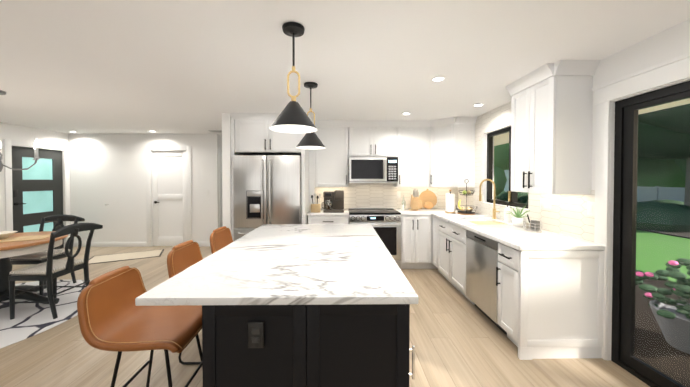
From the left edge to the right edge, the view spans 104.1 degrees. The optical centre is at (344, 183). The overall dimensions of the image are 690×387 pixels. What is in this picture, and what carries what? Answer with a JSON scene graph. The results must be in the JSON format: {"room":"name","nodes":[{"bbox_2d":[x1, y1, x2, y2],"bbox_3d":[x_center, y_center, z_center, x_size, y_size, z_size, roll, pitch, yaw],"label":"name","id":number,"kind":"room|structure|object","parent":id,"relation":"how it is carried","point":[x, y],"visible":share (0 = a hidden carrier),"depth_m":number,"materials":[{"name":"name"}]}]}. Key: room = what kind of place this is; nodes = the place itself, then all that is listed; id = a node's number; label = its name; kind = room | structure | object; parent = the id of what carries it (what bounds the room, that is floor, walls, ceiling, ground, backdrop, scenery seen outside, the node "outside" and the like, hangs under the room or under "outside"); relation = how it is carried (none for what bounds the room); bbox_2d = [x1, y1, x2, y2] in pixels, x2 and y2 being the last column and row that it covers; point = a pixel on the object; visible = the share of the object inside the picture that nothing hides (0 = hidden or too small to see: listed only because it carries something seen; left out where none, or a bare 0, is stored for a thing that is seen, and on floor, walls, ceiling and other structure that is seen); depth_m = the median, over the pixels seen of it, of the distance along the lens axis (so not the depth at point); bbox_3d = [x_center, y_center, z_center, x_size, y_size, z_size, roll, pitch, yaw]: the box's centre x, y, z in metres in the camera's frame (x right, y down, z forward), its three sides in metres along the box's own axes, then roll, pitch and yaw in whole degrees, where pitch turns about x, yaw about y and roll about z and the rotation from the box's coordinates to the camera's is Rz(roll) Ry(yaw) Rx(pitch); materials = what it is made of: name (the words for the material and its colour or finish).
{"room":"kitchen","nodes":[
{"label":"kitchen","id":0,"kind":"room"},
{"bbox_2d":[0,122,68,247],"bbox_3d":[-5.934,0.210,1.601,0.150,2.430,8.570,0,1,-1],"label":"wall","id":1,"kind":"structure","parent":0,"point":[8,131],"depth_m":4.95,"materials":[{"name":"white paint"}]},
{"bbox_2d":[4,139,69,243],"bbox_3d":[-5.895,0.299,5.213,0.018,2.145,1.100,0,1,-1],"label":"door frame","id":2,"kind":"structure","parent":1,"relation":"attached to","point":[8,144],"depth_m":4.76,"materials":[{"name":"white wood"}]},
{"bbox_2d":[12,146,63,248],"bbox_3d":[-5.926,0.347,5.213,0.105,2.040,0.902,0,1,-1],"label":"entry door","id":3,"kind":"structure","parent":1,"relation":"in","point":[37,191],"depth_m":5.17,"materials":[{"name":"grey wood"}]},
{"bbox_2d":[68,134,219,241],"bbox_3d":[-4.332,0.147,5.846,3.160,2.430,0.120,0,1,-1],"label":"wall","id":4,"kind":"structure","parent":0,"point":[110,169],"depth_m":5.78,"materials":[{"name":"white paint"}]},
{"bbox_2d":[73,242,146,246],"bbox_3d":[-5.078,1.313,5.787,1.625,0.100,0.014,0,1,-1],"label":"baseboard","id":5,"kind":"structure","parent":4,"relation":"attached to","point":[128,244],"depth_m":5.78,"materials":[{"name":"white wood"}]},
{"bbox_2d":[146,146,191,246],"bbox_3d":[-3.786,0.280,5.845,0.960,2.165,0.138,0,1,-1],"label":"door frame","id":6,"kind":"structure","parent":4,"relation":"attached to","point":[149,208],"depth_m":5.78,"materials":[{"name":"white wood"}]},
{"bbox_2d":[152,151,186,245],"bbox_3d":[-3.786,0.328,5.815,0.762,2.060,0.100,0,1,-1],"label":"door","id":7,"kind":"structure","parent":4,"relation":"in","point":[169,184],"depth_m":5.83,"materials":[{"name":"white wood"}]},
{"bbox_2d":[197,242,209,246],"bbox_3d":[-3.029,1.313,5.812,0.555,0.100,0.014,0,1,-1],"label":"baseboard","id":8,"kind":"structure","parent":4,"relation":"attached to","point":[201,244],"depth_m":5.81,"materials":[{"name":"white wood"}]},
{"bbox_2d":[222,113,231,234],"bbox_3d":[-1.789,0.138,6.477,0.120,2.430,4.980,0,1,-1],"label":"wall","id":9,"kind":"structure","parent":0,"point":[226,167],"depth_m":3.98,"materials":[{"name":"white paint"}]},
{"bbox_2d":[0,246,649,386],"bbox_3d":[-1.896,1.431,3.235,8.265,0.060,11.700,0,1,-1],"label":"floor","id":10,"kind":"structure","parent":0,"point":[458,338],"depth_m":2.19,"materials":[{"name":"brown wood"}]},
{"bbox_2d":[0,279,85,348],"bbox_3d":[-3.973,1.405,2.758,2.250,0.006,2.250,0,1,-1],"label":"rug","id":11,"kind":"object","parent":10,"relation":"on","point":[29,320],"visible":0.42,"depth_m":2.87,"materials":[{"name":"white fabric"}]},
{"bbox_2d":[0,231,67,303],"bbox_3d":[-3.846,0.977,3.003,1.060,0.832,1.060,1,1,34],"label":"dining table","id":12,"kind":"object","parent":11,"relation":"on","point":[13,243],"visible":0.79,"depth_m":3.00,"materials":[{"name":"brown wood"}]},
{"bbox_2d":[10,214,84,295],"bbox_3d":[-3.955,0.914,3.543,0.550,0.956,0.534,0,1,-3],"label":"chair","id":13,"kind":"object","parent":11,"relation":"on","point":[36,257],"visible":0.52,"depth_m":3.55,"materials":[{"name":"black wood"}]},
{"bbox_2d":[8,223,102,319],"bbox_3d":[-3.193,0.922,2.981,0.534,0.956,0.550,0,1,-1],"label":"chair","id":14,"kind":"object","parent":11,"relation":"on","point":[50,270],"visible":1,"depth_m":2.86,"materials":[{"name":"black wood"}]},
{"bbox_2d":[88,249,163,263],"bbox_3d":[-4.101,1.370,5.056,1.120,0.008,0.600,0,1,-28],"label":"floor mat","id":15,"kind":"object","parent":10,"relation":"on","point":[123,256],"visible":0.81,"depth_m":5.03,"materials":[{"name":"grey"}]},
{"bbox_2d":[77,266,201,386],"bbox_3d":[-1.134,0.970,1.585,0.546,0.910,0.466,0,1,-4],"label":"stool","id":16,"kind":"object","parent":10,"relation":"on","point":[112,316],"visible":0.81,"depth_m":1.51,"materials":[{"name":"brown leather"}]},
{"bbox_2d":[167,240,202,364],"bbox_3d":[-1.143,0.960,2.287,0.546,0.910,0.466,0,1,-1],"label":"stool","id":17,"kind":"object","parent":10,"relation":"on","point":[183,256],"visible":0.35,"depth_m":2.23,"materials":[{"name":"brown leather"}]},
{"bbox_2d":[210,226,232,253],"bbox_3d":[-1.161,0.949,2.987,0.546,0.910,0.466,0,1,1],"label":"stool","id":18,"kind":"object","parent":10,"relation":"on","point":[220,237],"visible":0.21,"depth_m":2.96,"materials":[{"name":"brown leather"}]},
{"bbox_2d":[231,119,243,241],"bbox_3d":[-1.678,0.208,4.433,0.048,2.350,0.838,0,1,-1],"label":"panel","id":19,"kind":"object","parent":10,"relation":"on","point":[233,152],"depth_m":4.01,"materials":[{"name":"white wood"}]},
{"bbox_2d":[233,155,300,240],"bbox_3d":[-1.155,0.482,4.358,0.980,1.805,0.954,0,1,-1],"label":"fridge","id":20,"kind":"object","parent":10,"relation":"on","point":[266,189],"visible":0.48,"depth_m":3.95,"materials":[{"name":"silver metal"}]},
{"bbox_2d":[301,133,313,223],"bbox_3d":[-0.587,0.208,4.447,0.142,2.350,0.838,0,1,-1],"label":"panel","id":21,"kind":"object","parent":10,"relation":"on","point":[307,173],"depth_m":4.23,"materials":[{"name":"white wood"}]},
{"bbox_2d":[202,304,414,386],"bbox_3d":[-0.172,0.974,2.192,0.992,0.884,1.895,0,1,-1],"label":"kitchen island","id":22,"kind":"object","parent":10,"relation":"on","point":[340,345],"depth_m":1.25,"materials":[{"name":"black wood"}]},
{"bbox_2d":[248,322,263,347],"bbox_3d":[-0.407,0.693,1.229,0.071,0.119,0.014,0,1,-1],"label":"outlet","id":23,"kind":"object","parent":22,"relation":"attached to","point":[255,334],"visible":0.98,"depth_m":1.23,"materials":[{"name":"black plastic"}]},
{"bbox_2d":[135,224,418,307],"bbox_3d":[-0.313,0.514,2.183,1.269,0.036,1.955,0,1,-1],"label":"island countertop","id":24,"kind":"structure","parent":22,"relation":"on","point":[286,265],"depth_m":1.49,"materials":[{"name":"white stone"}]},
{"bbox_2d":[308,217,348,223],"bbox_3d":[-0.269,0.941,4.564,0.651,0.880,0.633,0,1,-1],"label":"base cabinet","id":25,"kind":"object","parent":10,"relation":"on","point":[311,220],"depth_m":4.25,"materials":[{"name":"white wood"}]},
{"bbox_2d":[307,209,348,216],"bbox_3d":[-0.272,0.482,4.546,0.665,0.040,0.641,0,1,-1],"label":"countertop","id":26,"kind":"structure","parent":25,"relation":"on","point":[309,214],"depth_m":4.23,"materials":[{"name":"white stone"}]},
{"bbox_2d":[311,193,320,212],"bbox_3d":[-0.468,0.310,4.325,0.164,0.307,0.120,0,1,-1],"label":"utensil basket","id":27,"kind":"object","parent":26,"relation":"on","point":[315,208],"visible":1,"depth_m":4.27,"materials":[{"name":"wood"}]},
{"bbox_2d":[322,190,343,212],"bbox_3d":[-0.195,0.287,4.377,0.356,0.350,0.240,0,1,-1],"label":"coffee maker","id":28,"kind":"object","parent":26,"relation":"on","point":[333,202],"visible":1,"depth_m":4.28,"materials":[{"name":"brown"}]},
{"bbox_2d":[348,208,400,268],"bbox_3d":[0.471,0.914,4.516,0.814,0.935,0.728,0,1,-1],"label":"range","id":29,"kind":"object","parent":10,"relation":"on","point":[385,223],"visible":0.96,"depth_m":4.22,"materials":[{"name":"silver metal"}]},
{"bbox_2d":[400,217,418,268],"bbox_3d":[1.024,0.941,4.580,0.283,0.880,0.633,0,1,-1],"label":"base cabinet","id":30,"kind":"object","parent":10,"relation":"on","point":[416,238],"depth_m":4.27,"materials":[{"name":"white wood"}]},
{"bbox_2d":[395,209,465,216],"bbox_3d":[1.470,0.481,4.568,1.182,0.040,0.641,0,1,-1],"label":"countertop","id":31,"kind":"structure","parent":30,"relation":"on","point":[421,212],"depth_m":4.30,"materials":[{"name":"white stone"}]},
{"bbox_2d":[400,195,405,209],"bbox_3d":[1.006,0.327,4.677,0.068,0.262,0.179,0,1,26],"label":"oil bottle","id":32,"kind":"object","parent":31,"relation":"on","point":[402,207],"visible":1,"depth_m":4.70,"materials":[{"name":"clear glass"}]},
{"bbox_2d":[409,188,419,210],"bbox_3d":[1.179,0.268,4.556,0.120,0.384,0.269,0,1,-1],"label":"knife block","id":33,"kind":"object","parent":31,"relation":"on","point":[414,203],"visible":1,"depth_m":4.48,"materials":[{"name":"brown wood"}]},
{"bbox_2d":[419,189,436,208],"bbox_3d":[1.422,0.268,4.826,0.485,0.378,0.163,0,1,-1],"label":"cutting boards","id":34,"kind":"object","parent":31,"relation":"on","point":[427,199],"visible":0.85,"depth_m":4.86,"materials":[{"name":"brown wood"}]},
{"bbox_2d":[445,190,454,212],"bbox_3d":[1.675,0.281,4.281,0.150,0.366,0.150,0,1,-1],"label":"paper towel","id":35,"kind":"object","parent":31,"relation":"on","point":[450,202],"visible":1,"depth_m":4.22,"materials":[{"name":"white paper"}]},
{"bbox_2d":[419,217,430,268],"bbox_3d":[1.206,0.941,4.582,0.326,0.880,0.633,0,1,-1],"label":"base cabinet","id":36,"kind":"object","parent":10,"relation":"on","point":[424,222],"depth_m":4.27,"materials":[{"name":"white wood"}]},
{"bbox_2d":[431,217,437,268],"bbox_3d":[1.689,0.941,4.588,0.757,0.880,0.633,0,1,-1],"label":"base cabinet","id":37,"kind":"object","parent":10,"relation":"on","point":[433,266],"depth_m":4.29,"materials":[{"name":"white wood"}]},
{"bbox_2d":[432,217,465,280],"bbox_3d":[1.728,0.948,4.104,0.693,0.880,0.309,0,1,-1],"label":"base cabinet","id":38,"kind":"object","parent":10,"relation":"on","point":[448,253],"depth_m":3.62,"materials":[{"name":"white wood"}]},
{"bbox_2d":[466,230,506,334],"bbox_3d":[1.712,0.970,2.790,0.641,0.876,0.611,0,1,-1],"label":"dishwasher","id":39,"kind":"object","parent":10,"relation":"on","point":[482,261],"visible":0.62,"depth_m":2.73,"materials":[{"name":"silver metal"}]},
{"bbox_2d":[496,241,604,359],"bbox_3d":[1.750,0.975,2.316,0.693,0.880,0.317,0,1,-1],"label":"base cabinet","id":40,"kind":"object","parent":10,"relation":"on","point":[550,303],"depth_m":2.16,"materials":[{"name":"white wood"}]},
{"bbox_2d":[431,213,604,248],"bbox_3d":[1.727,0.502,3.198,0.701,0.040,2.104,0,1,-1],"label":"countertop","id":41,"kind":"structure","parent":40,"relation":"on","point":[515,237],"depth_m":2.54,"materials":[{"name":"white stone"}]},
{"bbox_2d":[456,179,477,214],"bbox_3d":[1.858,0.201,4.114,0.315,0.532,0.315,0,1,-1],"label":"fruit basket","id":42,"kind":"object","parent":41,"relation":"on","point":[469,211],"visible":1,"depth_m":4.09,"materials":[{"name":"black metal"}]},
{"bbox_2d":[451,217,498,240],"bbox_3d":[1.748,0.627,3.528,0.425,0.244,0.764,0,1,-1],"label":"sink","id":43,"kind":"object","parent":41,"relation":"in","point":[455,231],"depth_m":3.34,"materials":[{"name":"white ceramic"}]},
{"bbox_2d":[479,179,499,218],"bbox_3d":[1.910,0.206,3.544,0.236,0.538,0.161,0,1,-1],"label":"faucet","id":44,"kind":"object","parent":41,"relation":"on","point":[494,208],"visible":1,"depth_m":3.58,"materials":[{"name":"gold metal"}]},
{"bbox_2d":[503,202,511,222],"bbox_3d":[1.997,0.354,3.316,0.098,0.248,0.085,0,1,-1],"label":"soap bottle","id":45,"kind":"object","parent":41,"relation":"on","point":[506,218],"visible":1,"depth_m":3.29,"materials":[{"name":"white ceramic"}]},
{"bbox_2d":[506,204,529,226],"bbox_3d":[1.951,0.357,3.043,0.169,0.251,0.309,0,1,-1],"label":"air plant","id":46,"kind":"object","parent":41,"relation":"on","point":[517,220],"visible":0.98,"depth_m":3.01,"materials":[{"name":"green plant"}]},
{"bbox_2d":[523,214,541,231],"bbox_3d":[1.937,0.406,2.777,0.076,0.161,0.176,0,1,-1],"label":"sponge caddy","id":47,"kind":"object","parent":41,"relation":"on","point":[534,226],"visible":1,"depth_m":2.74,"materials":[{"name":"silver metal"}]},
{"bbox_2d":[314,127,348,178],"bbox_3d":[0.178,0.161,4.937,3.775,2.430,0.120,0,1,-1],"label":"wall","id":48,"kind":"structure","parent":0,"point":[314,162],"depth_m":4.86,"materials":[{"name":"white paint"}]},
{"bbox_2d":[235,120,300,155],"bbox_3d":[-1.155,-0.720,4.436,0.992,0.497,0.818,0,1,-1],"label":"upper cabinet","id":49,"kind":"object","parent":48,"relation":"attached to","point":[252,137],"depth_m":4.03,"materials":[{"name":"white wood"}]},
{"bbox_2d":[315,127,354,186],"bbox_3d":[-0.196,-0.458,4.694,0.641,1.030,0.333,0,1,-1],"label":"upper cabinet","id":50,"kind":"object","parent":48,"relation":"attached to","point":[331,162],"depth_m":4.53,"materials":[{"name":"white wood"}]},
{"bbox_2d":[355,127,390,156],"bbox_3d":[0.470,-0.712,4.699,0.811,0.522,0.333,0,1,-1],"label":"upper cabinet","id":51,"kind":"object","parent":48,"relation":"attached to","point":[369,141],"depth_m":4.54,"materials":[{"name":"white wood"}]},
{"bbox_2d":[348,157,397,182],"bbox_3d":[0.469,-0.221,4.625,0.806,0.427,0.496,0,1,-1],"label":"microwave","id":52,"kind":"object","parent":51,"relation":"attached to","point":[372,169],"visible":1,"depth_m":4.42,"materials":[{"name":"silver metal"}]},
{"bbox_2d":[314,179,457,208],"bbox_3d":[0.724,0.222,4.880,2.667,0.590,0.008,0,1,-1],"label":"wall tile","id":53,"kind":"structure","parent":48,"relation":"attached to","point":[370,195],"depth_m":4.88,"materials":[{"name":"beige tile"}]},
{"bbox_2d":[391,127,426,186],"bbox_3d":[1.152,-0.458,4.691,0.675,1.030,0.373,0,1,-1],"label":"upper cabinet","id":54,"kind":"object","parent":48,"relation":"attached to","point":[409,144],"depth_m":4.55,"materials":[{"name":"white wood"}]},
{"bbox_2d":[427,123,474,186],"bbox_3d":[1.721,-0.456,4.574,0.692,1.030,0.621,0,1,-1],"label":"upper cabinet","id":55,"kind":"object","parent":48,"relation":"attached to","point":[450,147],"depth_m":4.30,"materials":[{"name":"white wood"}]},
{"bbox_2d":[0,0,689,134],"bbox_3d":[-1.896,-1.058,3.197,8.265,0.060,11.700,0,1,-1],"label":"ceiling","id":56,"kind":"structure","parent":0,"point":[138,66],"depth_m":2.11,"materials":[{"name":"white paint"}]},
{"bbox_2d":[0,90,39,171],"bbox_3d":[-3.846,-0.569,2.980,0.655,0.908,0.684,0,1,-1],"label":"chandelier","id":57,"kind":"object","parent":56,"relation":"hanging from","point":[36,153],"visible":1,"depth_m":3.08,"materials":[{"name":"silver metal"}]},
{"bbox_2d":[269,22,317,132],"bbox_3d":[-0.334,-0.678,1.746,0.310,0.653,0.310,0,1,-1],"label":"pendant light","id":58,"kind":"object","parent":56,"relation":"hanging from","point":[292,117],"visible":1,"depth_m":1.72,"materials":[{"name":"black metal"}]},
{"bbox_2d":[296,82,325,149],"bbox_3d":[-0.352,-0.694,2.772,0.310,0.653,0.310,0,1,-1],"label":"pendant light","id":59,"kind":"object","parent":56,"relation":"hanging from","point":[311,140],"visible":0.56,"depth_m":2.72,"materials":[{"name":"black metal"}]},
{"bbox_2d":[430,76,446,81],"bbox_3d":[0.909,-1.014,2.618,0.156,0.009,0.156,0,1,-1],"label":"recessed light","id":60,"kind":"object","parent":56,"relation":"in","point":[438,78],"visible":1,"depth_m":2.60,"materials":[{"name":"white plastic"}]},
{"bbox_2d":[472,103,484,106],"bbox_3d":[1.755,-1.028,3.538,0.156,0.009,0.156,0,1,-1],"label":"recessed light","id":61,"kind":"object","parent":56,"relation":"in","point":[478,104],"visible":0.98,"depth_m":3.54,"materials":[{"name":"white plastic"}]},
{"bbox_2d":[485,19,689,344],"bbox_3d":[2.187,0.216,1.234,0.150,2.430,7.635,0,1,-1],"label":"wall","id":62,"kind":"structure","parent":0,"point":[668,44],"depth_m":1.93,"materials":[{"name":"white paint"}]},
{"bbox_2d":[230,60,599,126],"bbox_3d":[0.198,-0.979,3.356,3.769,0.102,2.337,0,1,-1],"label":"crown molding","id":63,"kind":"structure","parent":62,"relation":"attached to","point":[564,67],"depth_m":3.97,"materials":[{"name":"white wood"}]},
{"bbox_2d":[487,126,527,208],"bbox_3d":[2.138,-0.222,3.530,0.090,1.022,0.968,0,1,-1],"label":"window","id":64,"kind":"structure","parent":62,"relation":"in","point":[512,198],"depth_m":3.76,"materials":[{"name":"black metal"}]},
{"bbox_2d":[458,101,594,241],"bbox_3d":[2.103,-0.249,3.566,0.058,1.570,2.642,0,1,-1],"label":"wall tile","id":65,"kind":"structure","parent":62,"relation":"attached to","point":[566,215],"depth_m":3.00,"materials":[{"name":"white tile"}]},
{"bbox_2d":[540,198,550,210],"bbox_3d":[2.079,0.217,2.790,0.010,0.120,0.150,0,1,-1],"label":"switch plate","id":66,"kind":"object","parent":65,"relation":"attached to","point":[545,203],"depth_m":2.79,"materials":[{"name":"white plastic"}]},
{"bbox_2d":[587,201,594,215],"bbox_3d":[2.085,0.214,2.279,0.010,0.120,0.072,0,1,-1],"label":"switch plate","id":67,"kind":"object","parent":65,"relation":"attached to","point":[590,205],"depth_m":2.28,"materials":[{"name":"white plastic"}]},
{"bbox_2d":[511,75,592,193],"bbox_3d":[1.926,-0.421,2.564,0.333,1.020,0.570,0,1,-1],"label":"upper cabinet","id":68,"kind":"object","parent":62,"relation":"attached to","point":[551,135],"depth_m":2.29,"materials":[{"name":"white wood"}]},
{"bbox_2d":[494,98,689,145],"bbox_3d":[2.837,-0.877,1.759,1.165,0.200,11.500,0,1,-1],"label":"soffit","id":69,"kind":"structure","parent":62,"relation":"attached to","point":[502,139],"depth_m":2.89,"materials":[{"name":"beige wood"}]},
{"bbox_2d":[592,52,689,386],"bbox_3d":[2.155,0.324,1.223,0.154,2.214,2.090,0,1,-1],"label":"door frame","id":70,"kind":"structure","parent":62,"relation":"attached to","point":[624,280],"depth_m":2.06,"materials":[{"name":"black metal"}]},
{"bbox_3d":[-2.831,0.123,7.439,0.120,2.430,3.030,0,1,-1],"label":"wall","id":71,"kind":"structure","parent":0,"visible":0},
{"bbox_2d":[218,147,221,227],"bbox_3d":[-2.748,0.283,6.317,0.018,2.145,0.910,0,1,-1],"label":"door frame","id":72,"kind":"structure","parent":71,"relation":"attached to","point":[220,198],"depth_m":5.91,"materials":[{"name":"white wood"}]},
{"bbox_2d":[221,153,222,226],"bbox_3d":[-2.777,0.330,6.318,0.100,2.040,0.712,0,1,-1],"label":"hall door","id":73,"kind":"structure","parent":71,"relation":"in","point":[221,182],"depth_m":6.06,"materials":[{"name":"white wood"}]},
{"label":"outside","id":74,"kind":"structure","parent":0,"visible":0},
{"bbox_2d":[494,143,686,196],"bbox_3d":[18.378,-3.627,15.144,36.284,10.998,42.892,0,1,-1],"label":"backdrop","id":75,"kind":"structure","parent":74,"point":[501,160],"depth_m":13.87,"materials":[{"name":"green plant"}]},
{"bbox_2d":[495,104,689,231],"bbox_3d":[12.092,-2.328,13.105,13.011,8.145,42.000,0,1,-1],"label":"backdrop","id":76,"kind":"structure","parent":74,"point":[654,129],"depth_m":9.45,"materials":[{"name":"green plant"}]},
{"bbox_2d":[636,230,689,282],"bbox_3d":[20.908,1.382,14.270,37.615,0.050,52.000,0,1,-1],"label":"lawn","id":77,"kind":"structure","parent":74,"point":[650,256],"depth_m":5.86,"materials":[{"name":"green plant"}]},
{"bbox_2d":[495,199,689,238],"bbox_3d":[12.054,1.329,15.159,6.100,0.030,34.000,0,1,-1],"label":"mulch","id":78,"kind":"object","parent":77,"relation":"on","point":[682,234],"depth_m":7.66,"materials":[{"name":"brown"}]},
{"bbox_2d":[634,279,689,386],"bbox_3d":[3.550,1.498,2.803,2.615,0.060,13.500,0,1,-1],"label":"patio","id":79,"kind":"structure","parent":77,"relation":"on","point":[652,343],"depth_m":2.44,"materials":[{"name":"black gravel"}]},
{"bbox_2d":[636,258,689,353],"bbox_3d":[3.140,1.076,2.393,0.832,0.794,0.898,0,1,-1],"label":"flower pot","id":80,"kind":"object","parent":79,"relation":"on","point":[677,330],"depth_m":2.43,"materials":[{"name":"grey"}]}
]}

